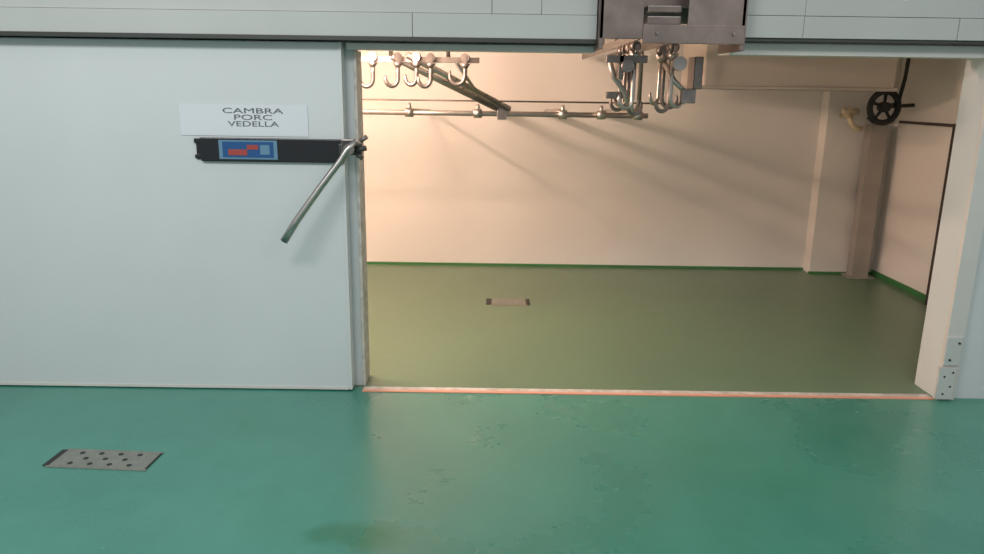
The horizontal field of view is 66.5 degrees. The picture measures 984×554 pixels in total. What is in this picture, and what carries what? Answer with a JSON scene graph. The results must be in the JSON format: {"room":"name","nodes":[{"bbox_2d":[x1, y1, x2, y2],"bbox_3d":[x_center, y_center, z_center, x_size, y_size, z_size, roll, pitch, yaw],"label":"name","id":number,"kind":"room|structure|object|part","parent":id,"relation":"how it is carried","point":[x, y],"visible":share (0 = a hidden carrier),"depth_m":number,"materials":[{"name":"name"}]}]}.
{"room":"processing plant","nodes":[
{"label":"processing plant","id":0,"kind":"room"},
{"bbox_2d":[0,264,983,553],"bbox_3d":[-0.015,1.081,2.898,12.000,0.100,10.100,1,14,0],"label":"floor","id":1,"kind":"structure","parent":0,"point":[239,470],"depth_m":3.77,"materials":[{"name":"green paint"}]},
{"bbox_2d":[42,448,163,470],"bbox_3d":[-1.812,0.851,3.501,0.492,0.006,0.179,1,14,3],"label":"floor drain","id":2,"kind":"object","parent":1,"relation":"on","point":[68,458],"visible":1,"depth_m":3.49,"materials":[{"name":"metal"}]},
{"bbox_2d":[486,298,529,305],"bbox_3d":[0.132,0.204,6.203,0.360,0.007,0.194,1,14,0],"label":"floor drain","id":3,"kind":"object","parent":1,"relation":"on","point":[489,301],"visible":1,"depth_m":6.19,"materials":[{"name":"metal"}]},
{"bbox_2d":[362,386,933,399],"bbox_3d":[0.901,0.674,4.362,3.300,0.006,0.075,1,14,0],"label":"threshold strip","id":4,"kind":"object","parent":1,"relation":"on","point":[366,388],"visible":1,"depth_m":4.35,"materials":[{"name":"silver metal"}]},
{"bbox_2d":[841,124,888,278],"bbox_3d":[3.530,-0.701,7.058,0.240,1.440,0.180,1,14,0],"label":"steel column","id":5,"kind":"structure","parent":1,"relation":"on","point":[875,136],"depth_m":7.02,"materials":[{"name":"white paint"}]},
{"bbox_2d":[899,120,955,304],"bbox_3d":[3.663,-0.568,6.431,0.081,1.490,0.826,0,14,-4],"label":"door frame","id":6,"kind":"structure","parent":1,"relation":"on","point":[900,121],"depth_m":6.12,"materials":[{"name":"brown"}]},
{"bbox_2d":[15,37,983,398],"bbox_3d":[0.013,-0.912,4.073,12.000,3.200,0.215,1,14,0],"label":"door frame","id":7,"kind":"structure","parent":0,"point":[970,381],"depth_m":4.22,"materials":[{"name":"white metal"}]},
{"bbox_2d":[353,50,369,384],"bbox_3d":[-0.739,-0.299,4.267,0.017,1.895,0.160,1,14,0],"label":"lining","id":8,"kind":"object","parent":7,"relation":"attached to","point":[357,68],"depth_m":4.23,"materials":[{"name":"white metal"}]},
{"bbox_2d":[0,0,983,44],"bbox_3d":[0.021,-1.482,3.802,12.000,0.564,0.165,1,14,0],"label":"wall","id":9,"kind":"structure","parent":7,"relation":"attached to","point":[552,22],"depth_m":3.77,"materials":[{"name":"grey paint"}]},
{"bbox_2d":[0,37,367,390],"bbox_3d":[-2.625,-0.289,4.052,3.942,1.930,0.268,1,14,0],"label":"door","id":10,"kind":"structure","parent":9,"relation":"hanging from","point":[129,258],"depth_m":4.11,"materials":[{"name":"white metal"}]},
{"bbox_2d":[179,104,308,136],"bbox_3d":[-1.313,-0.829,3.968,0.678,0.162,0.004,1,14,0],"label":"paper sign","id":11,"kind":"object","parent":10,"relation":"attached to","point":[195,119],"visible":1,"depth_m":3.97,"materials":[{"name":"white paper"}]},
{"bbox_2d":[194,137,343,162],"bbox_3d":[-1.188,-0.675,3.995,0.795,0.125,0.028,1,14,0],"label":"lock plate","id":12,"kind":"object","parent":10,"relation":"attached to","point":[208,148],"visible":0.95,"depth_m":3.98,"materials":[{"name":"black plastic"}]},
{"bbox_3d":[-0.889,-0.469,3.973,0.472,0.566,0.128,-2,14,-12],"label":"lever handle","id":13,"kind":"part","parent":10,"relation":"part of","materials":[{"name":"grey metal"}]},
{"bbox_2d":[346,43,983,58],"bbox_3d":[0.917,-1.199,3.931,3.360,0.060,0.065,1,14,0],"label":"trim","id":14,"kind":"structure","parent":7,"relation":"attached to","point":[750,49],"depth_m":3.90,"materials":[{"name":"white metal"}]},
{"bbox_2d":[593,0,748,53],"bbox_3d":[0.898,-1.462,3.835,0.725,0.595,0.385,1,14,0],"label":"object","id":15,"kind":"object","parent":7,"relation":"attached to","point":[722,23],"visible":0.99,"depth_m":3.71,"materials":[{"name":"metal"}]},
{"bbox_2d":[933,337,963,398],"bbox_3d":[2.599,0.519,4.269,0.112,0.373,0.022,1,14,0],"label":"metal plate","id":16,"kind":"object","parent":7,"relation":"attached to","point":[945,378],"visible":1,"depth_m":4.26,"materials":[{"name":"grey metal"}]},
{"bbox_2d":[936,103,983,399],"bbox_3d":[2.629,-0.242,4.104,0.100,1.955,0.030,1,14,0],"label":"jamb","id":17,"kind":"object","parent":7,"relation":"attached to","point":[973,224],"depth_m":4.12,"materials":[{"name":"white metal"}]},
{"bbox_2d":[358,24,822,267],"bbox_3d":[0.420,-1.463,7.235,7.000,2.750,0.150,1,14,0],"label":"wall","id":18,"kind":"structure","parent":0,"point":[724,177],"depth_m":7.27,"materials":[{"name":"white paint"}]},
{"bbox_2d":[367,261,802,269],"bbox_3d":[0.077,-0.124,7.484,6.050,0.022,0.015,1,14,0],"label":"baseboard","id":19,"kind":"structure","parent":18,"relation":"attached to","point":[368,262],"depth_m":7.48,"materials":[{"name":"green plastic"}]},
{"bbox_2d":[803,58,901,272],"bbox_3d":[3.430,-1.384,7.084,0.620,2.750,0.160,1,14,0],"label":"pilaster","id":20,"kind":"object","parent":18,"relation":"attached to","point":[839,147],"visible":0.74,"depth_m":7.13,"materials":[{"name":"white paint"}]},
{"bbox_2d":[808,271,871,274],"bbox_3d":[3.398,-0.039,7.329,0.615,0.022,0.015,1,14,0],"label":"baseboard","id":21,"kind":"structure","parent":20,"relation":"attached to","point":[809,272],"depth_m":7.32,"materials":[{"name":"green plastic"}]},
{"bbox_2d":[840,106,862,131],"bbox_3d":[3.277,-1.449,6.875,0.173,0.226,0.216,1,14,0],"label":"pipe","id":22,"kind":"object","parent":20,"relation":"attached to","point":[849,112],"visible":1,"depth_m":6.80,"materials":[{"name":"beige"}]},
{"bbox_2d":[873,58,965,293],"bbox_3d":[3.810,-1.032,5.697,0.150,2.750,3.020,1,14,0],"label":"wall","id":23,"kind":"structure","parent":0,"point":[918,154],"depth_m":6.58,"materials":[{"name":"white paint"}]},
{"bbox_2d":[866,58,914,125],"bbox_3d":[3.527,-1.665,6.584,0.426,0.660,0.086,1,14,0],"label":"pulley wheel","id":24,"kind":"object","parent":23,"relation":"attached to","point":[884,106],"visible":0.95,"depth_m":6.60,"materials":[{"name":"black metal"}]},
{"bbox_2d":[871,269,925,300],"bbox_3d":[3.709,0.296,5.946,0.015,0.050,2.860,1,14,0],"label":"baseboard","id":25,"kind":"structure","parent":23,"relation":"attached to","point":[881,276],"depth_m":6.83,"materials":[{"name":"green plastic"}]},
{"bbox_3d":[0.435,-2.480,5.425,7.000,0.100,3.170,1,14,0],"label":"ceiling","id":26,"kind":"structure","parent":0,"visible":0},
{"bbox_2d":[361,23,703,119],"bbox_3d":[-0.225,-1.795,5.524,3.300,1.276,3.006,1,14,0],"label":"rail","id":27,"kind":"object","parent":26,"relation":"hanging from","point":[622,64],"visible":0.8,"depth_m":5.12,"materials":[{"name":"metal"}]},
{"bbox_2d":[362,52,377,88],"bbox_3d":[-0.792,-1.319,4.791,0.129,0.226,0.068,1,14,0],"label":"hook","id":28,"kind":"object","parent":27,"relation":"hanging from","point":[372,56],"visible":0.78,"depth_m":4.78,"materials":[{"name":"metal"}]},
{"bbox_2d":[384,52,402,87],"bbox_3d":[-0.629,-1.317,4.782,0.124,0.222,0.068,-3,15,-17],"label":"hook","id":29,"kind":"object","parent":27,"relation":"hanging from","point":[397,56],"visible":1,"depth_m":4.78,"materials":[{"name":"metal"}]},
{"bbox_2d":[404,53,421,86],"bbox_3d":[-0.507,-1.323,4.794,0.120,0.212,0.068,4,14,11],"label":"hook","id":30,"kind":"object","parent":27,"relation":"hanging from","point":[417,57],"visible":1,"depth_m":4.78,"materials":[{"name":"metal"}]},
{"bbox_2d":[417,53,435,88],"bbox_3d":[-0.420,-1.315,4.788,0.124,0.222,0.068,-1,14,-6],"label":"hook","id":31,"kind":"object","parent":27,"relation":"hanging from","point":[430,57],"visible":1,"depth_m":4.78,"materials":[{"name":"metal"}]},
{"bbox_2d":[448,53,469,86],"bbox_3d":[-0.209,-1.321,4.792,0.144,0.206,0.068,2,14,6],"label":"hook","id":32,"kind":"object","parent":27,"relation":"hanging from","point":[465,58],"visible":1,"depth_m":4.78,"materials":[{"name":"metal"}]},
{"bbox_2d":[609,99,621,111],"bbox_3d":[0.758,-1.064,4.652,0.077,0.072,0.068,-1,14,-6],"label":"hook","id":33,"kind":"object","parent":27,"relation":"hanging from","point":[612,107],"depth_m":4.65,"materials":[{"name":"metal"}]},
{"bbox_2d":[613,99,624,106],"bbox_3d":[0.799,-1.215,4.533,0.132,0.369,0.068,8,16,28],"label":"hook","id":34,"kind":"object","parent":27,"relation":"hanging from","point":[614,100],"visible":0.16,"depth_m":4.58,"materials":[{"name":"metal"}]},
{"bbox_2d":[616,46,622,101],"bbox_3d":[0.845,-1.286,4.797,0.133,0.359,0.068,-9,17,-33],"label":"hook","id":35,"kind":"object","parent":27,"relation":"hanging from","point":[618,51],"visible":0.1,"depth_m":4.74,"materials":[{"name":"metal"}]},
{"bbox_2d":[621,45,626,54],"bbox_3d":[0.797,-1.383,4.576,0.033,0.052,0.068,-1,14,-6],"label":"hook","id":36,"kind":"object","parent":27,"relation":"hanging from","point":[623,51],"depth_m":4.56,"materials":[{"name":"metal"}]},
{"bbox_2d":[623,73,626,87],"bbox_3d":[0.810,-1.210,4.621,0.019,0.083,0.068,-1,14,-6],"label":"hook","id":37,"kind":"object","parent":27,"relation":"hanging from","point":[625,74],"depth_m":4.61,"materials":[{"name":"metal"}]},
{"bbox_2d":[624,43,629,54],"bbox_3d":[0.777,-1.330,4.379,0.030,0.062,0.068,-2,14,-11],"label":"hook","id":38,"kind":"object","parent":27,"relation":"hanging from","point":[627,49],"depth_m":4.37,"materials":[{"name":"metal"}]},
{"bbox_2d":[626,72,630,98],"bbox_3d":[0.793,-1.132,4.433,0.025,0.148,0.068,-2,14,-11],"label":"hook","id":39,"kind":"object","parent":27,"relation":"hanging from","point":[628,81],"depth_m":4.42,"materials":[{"name":"metal"}]},
{"bbox_2d":[617,41,640,109],"bbox_3d":[0.776,-1.141,4.255,0.133,0.379,0.068,-5,15,-22],"label":"hook","id":40,"kind":"object","parent":27,"relation":"hanging from","point":[635,46],"visible":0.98,"depth_m":4.26,"materials":[{"name":"metal"}]},
{"bbox_2d":[628,48,638,112],"bbox_3d":[0.833,-1.158,4.368,0.068,0.400,0.123,12,18,37],"label":"hook","id":41,"kind":"object","parent":27,"relation":"hanging from","point":[633,110],"visible":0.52,"depth_m":4.40,"materials":[{"name":"metal"}]},
{"bbox_2d":[626,101,642,115],"bbox_3d":[0.838,-1.006,4.473,0.100,0.081,0.068,-2,14,-11],"label":"hook","id":42,"kind":"object","parent":27,"relation":"hanging from","point":[639,111],"depth_m":4.47,"materials":[{"name":"metal"}]},
{"bbox_2d":[648,46,661,105],"bbox_3d":[1.027,-1.253,4.675,0.123,0.360,0.068,-11,18,-39],"label":"hook","id":43,"kind":"object","parent":27,"relation":"hanging from","point":[658,52],"visible":0.72,"depth_m":4.68,"materials":[{"name":"metal"}]},
{"bbox_2d":[654,44,670,112],"bbox_3d":[1.020,-1.164,4.400,0.123,0.400,0.068,-2,14,-11],"label":"hook","id":44,"kind":"object","parent":27,"relation":"hanging from","point":[667,106],"visible":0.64,"depth_m":4.42,"materials":[{"name":"metal"}]},
{"bbox_2d":[659,44,677,109],"bbox_3d":[1.068,-1.206,4.530,0.133,0.379,0.068,5,15,17],"label":"hook","id":45,"kind":"object","parent":27,"relation":"hanging from","point":[664,58],"visible":0.77,"depth_m":4.53,"materials":[{"name":"metal"}]},
{"bbox_2d":[668,44,682,108],"bbox_3d":[1.066,-1.163,4.337,0.133,0.369,0.068,-5,15,-22],"label":"hook","id":46,"kind":"object","parent":27,"relation":"hanging from","point":[673,49],"visible":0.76,"depth_m":4.31,"materials":[{"name":"metal"}]},
{"bbox_2d":[681,24,898,91],"bbox_3d":[2.389,-2.029,6.059,1.520,1.010,0.785,1,14,0],"label":"ceiling beam","id":47,"kind":"structure","parent":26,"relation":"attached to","point":[784,73],"depth_m":5.79,"materials":[{"name":"white paint"}]}
]}

